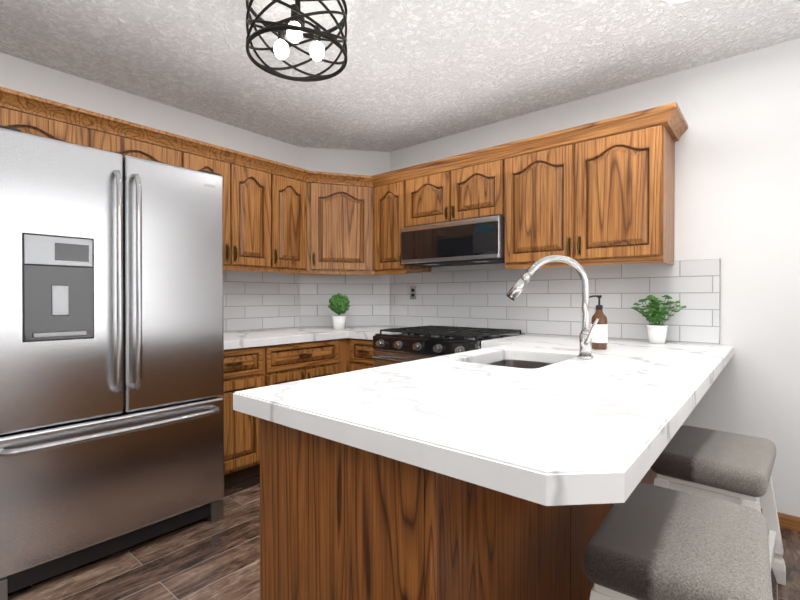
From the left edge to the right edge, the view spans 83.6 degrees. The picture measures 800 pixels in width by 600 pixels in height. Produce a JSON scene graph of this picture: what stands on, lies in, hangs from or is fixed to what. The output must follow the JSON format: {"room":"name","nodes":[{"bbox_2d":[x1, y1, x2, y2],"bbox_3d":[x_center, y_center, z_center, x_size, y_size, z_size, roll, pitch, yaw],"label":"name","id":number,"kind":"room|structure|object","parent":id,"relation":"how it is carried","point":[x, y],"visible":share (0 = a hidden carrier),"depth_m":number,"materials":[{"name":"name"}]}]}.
{"room":"kitchen","nodes":[
{"label":"kitchen","id":0,"kind":"room"},
{"bbox_2d":[0,38,799,516],"bbox_3d":[-1.106,-0.077,2.587,8.640,2.440,6.840,0,0,40],"label":"wall","id":1,"kind":"structure","parent":0,"point":[736,212],"depth_m":2.40,"materials":[{"name":"white paint"}]},
{"bbox_2d":[0,87,91,146],"bbox_3d":[-1.919,-0.823,2.274,0.347,0.306,0.483,0,0,40],"label":"upper cabinet","id":2,"kind":"object","parent":1,"relation":"attached to","point":[30,114],"depth_m":2.20,"materials":[{"name":"brown wood"}]},
{"bbox_2d":[92,112,187,168],"bbox_3d":[-1.608,-0.825,2.644,0.347,0.306,0.482,0,0,40],"label":"upper cabinet","id":3,"kind":"object","parent":1,"relation":"attached to","point":[109,133],"depth_m":2.52,"materials":[{"name":"brown wood"}]},
{"bbox_2d":[188,139,275,270],"bbox_3d":[-1.251,-0.605,3.070,0.347,0.751,0.629,0,0,40],"label":"upper cabinet","id":4,"kind":"object","parent":1,"relation":"attached to","point":[249,181],"depth_m":3.03,"materials":[{"name":"brown wood"}]},
{"bbox_2d":[268,163,307,272],"bbox_3d":[-0.944,-0.607,3.436,0.347,0.751,0.326,0,0,40],"label":"upper cabinet","id":5,"kind":"object","parent":1,"relation":"attached to","point":[291,182],"depth_m":3.33,"materials":[{"name":"brown wood"}]},
{"bbox_2d":[292,171,375,274],"bbox_3d":[-0.485,-0.609,3.771,0.617,0.751,0.778,0,0,40],"label":"upper cabinet","id":6,"kind":"object","parent":1,"relation":"attached to","point":[339,204],"depth_m":3.52,"materials":[{"name":"brown wood"}]},
{"bbox_2d":[372,168,430,274],"bbox_3d":[0.017,-0.608,3.630,0.335,0.751,0.348,0,0,40],"label":"upper cabinet","id":7,"kind":"object","parent":1,"relation":"attached to","point":[388,187],"depth_m":3.50,"materials":[{"name":"brown wood"}]},
{"bbox_2d":[404,144,503,227],"bbox_3d":[0.460,-0.764,3.257,0.820,0.436,0.348,0,0,40],"label":"upper cabinet","id":8,"kind":"object","parent":1,"relation":"attached to","point":[470,185],"depth_m":3.09,"materials":[{"name":"brown wood"}]},
{"bbox_2d":[401,215,504,266],"bbox_3d":[0.441,-0.402,3.238,0.814,0.279,0.402,0,0,40],"label":"over-the-range microwave","id":9,"kind":"object","parent":8,"relation":"attached to","point":[476,241],"visible":0.88,"depth_m":3.05,"materials":[{"name":"grey"}]},
{"bbox_2d":[224,259,720,344],"bbox_3d":[0.065,0.009,2.673,2.881,0.465,1.761,0,0,40],"label":"tile backsplash","id":10,"kind":"structure","parent":1,"relation":"attached to","point":[548,301],"depth_m":3.29,"materials":[{"name":"white tile"}]},
{"bbox_2d":[410,286,415,299],"bbox_3d":[0.110,-0.061,3.770,0.070,0.115,0.006,0,0,40],"label":"outlet","id":11,"kind":"object","parent":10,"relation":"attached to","point":[412,292],"visible":1,"depth_m":3.77,"materials":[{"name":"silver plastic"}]},
{"bbox_2d":[504,104,679,268],"bbox_3d":[1.115,-0.603,2.707,0.892,0.751,0.348,0,0,40],"label":"upper cabinet","id":12,"kind":"object","parent":1,"relation":"attached to","point":[601,192],"depth_m":2.50,"materials":[{"name":"brown wood"}]},
{"bbox_2d":[761,508,799,531],"bbox_3d":[1.969,1.111,2.221,0.548,0.068,0.014,0,0,40],"label":"baseboard","id":13,"kind":"structure","parent":1,"relation":"attached to","point":[788,521],"depth_m":2.23,"materials":[{"name":"brown wood"}]},
{"bbox_2d":[0,0,799,151],"bbox_3d":[-1.106,-1.347,2.580,8.640,0.100,6.840,0,0,40],"label":"ceiling","id":14,"kind":"structure","parent":0,"point":[414,72],"depth_m":2.35,"materials":[{"name":"white paint"}]},
{"bbox_2d":[246,0,346,81],"bbox_3d":[-0.416,-1.137,1.818,0.401,0.310,0.401,0,0,40],"label":"ceiling light fixture","id":15,"kind":"object","parent":14,"relation":"hanging from","point":[293,27],"visible":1,"depth_m":1.83,"materials":[{"name":"black metal"}]},
{"bbox_2d":[661,0,690,4],"bbox_3d":[1.185,-1.288,1.856,0.184,0.008,0.184,0,0,40],"label":"recessed light","id":16,"kind":"object","parent":14,"relation":"in","point":[671,2],"visible":1,"depth_m":1.93,"materials":[{"name":"white plastic"}]},
{"bbox_2d":[8,474,799,599],"bbox_3d":[-1.106,1.193,2.594,8.640,0.100,6.840,0,0,40],"label":"floor","id":17,"kind":"structure","parent":0,"point":[203,559],"depth_m":1.92,"materials":[{"name":"brown wood"}]},
{"bbox_2d":[0,125,223,599],"bbox_3d":[-1.487,0.243,2.206,0.870,1.801,0.933,0,0,40],"label":"refrigerator","id":18,"kind":"object","parent":17,"relation":"on","point":[111,350],"visible":1,"depth_m":1.91,"materials":[{"name":"grey metal"}]},
{"bbox_2d":[219,339,376,485],"bbox_3d":[-0.674,0.714,3.296,0.948,0.849,1.760,0,0,40],"label":"base cabinet","id":19,"kind":"object","parent":17,"relation":"on","point":[258,358],"depth_m":2.83,"materials":[{"name":"brown wood"}]},
{"bbox_2d":[224,327,403,354],"bbox_3d":[-0.674,0.265,3.294,0.948,0.046,1.760,0,0,40],"label":"countertop","id":20,"kind":"structure","parent":19,"relation":"on","point":[234,342],"depth_m":3.11,"materials":[{"name":"white stone"}]},
{"bbox_2d":[328,293,349,329],"bbox_3d":[-0.494,0.090,3.615,0.173,0.291,0.184,0,0,40],"label":"topiary plant","id":21,"kind":"object","parent":20,"relation":"on","point":[339,303],"visible":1,"depth_m":3.57,"materials":[{"name":"green plant"}]},
{"bbox_2d":[372,325,524,366],"bbox_3d":[0.326,0.673,3.106,0.816,0.931,0.744,0,0,40],"label":"range","id":22,"kind":"object","parent":17,"relation":"on","point":[398,345],"visible":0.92,"depth_m":2.93,"materials":[{"name":"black metal"}]},
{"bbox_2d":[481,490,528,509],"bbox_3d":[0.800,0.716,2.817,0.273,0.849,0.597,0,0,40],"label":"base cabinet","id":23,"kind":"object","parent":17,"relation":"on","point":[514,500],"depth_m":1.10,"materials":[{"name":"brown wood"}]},
{"bbox_2d":[233,334,732,525],"bbox_3d":[0.583,0.273,1.866,1.163,0.046,2.328,0,0,40],"label":"countertop","id":24,"kind":"structure","parent":23,"relation":"on","point":[572,436],"depth_m":1.04,"materials":[{"name":"white stone"}]},
{"bbox_2d":[489,358,552,369],"bbox_3d":[0.507,0.385,1.913,0.384,0.202,0.544,0,0,40],"label":"sink","id":25,"kind":"object","parent":24,"relation":"in","point":[528,363],"depth_m":2.17,"materials":[{"name":"silver metal"}]},
{"bbox_2d":[506,255,598,358],"bbox_3d":[0.687,0.025,1.958,0.383,0.439,0.241,0,0,40],"label":"faucet","id":26,"kind":"object","parent":24,"relation":"on","point":[585,334],"visible":1,"depth_m":1.88,"materials":[{"name":"silver metal"}]},
{"bbox_2d":[589,295,607,349],"bbox_3d":[0.988,0.110,2.225,0.082,0.267,0.076,0,0,40],"label":"soap bottle","id":27,"kind":"object","parent":24,"relation":"on","point":[600,337],"visible":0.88,"depth_m":2.19,"materials":[{"name":"orange glass"}]},
{"bbox_2d":[631,295,686,343],"bbox_3d":[1.442,0.106,2.498,0.273,0.272,0.237,0,0,40],"label":"herb plant","id":28,"kind":"object","parent":24,"relation":"on","point":[657,332],"visible":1,"depth_m":2.48,"materials":[{"name":"green plant"}]},
{"bbox_2d":[583,482,772,599],"bbox_3d":[0.710,0.858,1.131,0.406,0.582,0.543,0,0,38],"label":"stool","id":29,"kind":"object","parent":17,"relation":"on","point":[650,542],"visible":0.85,"depth_m":1.02,"materials":[{"name":"grey fabric"}]},
{"bbox_2d":[650,425,785,585],"bbox_3d":[1.231,0.855,1.751,0.406,0.582,0.543,0,0,43],"label":"stool","id":30,"kind":"object","parent":17,"relation":"on","point":[725,466],"visible":0.73,"depth_m":1.63,"materials":[{"name":"grey fabric"}]}
]}

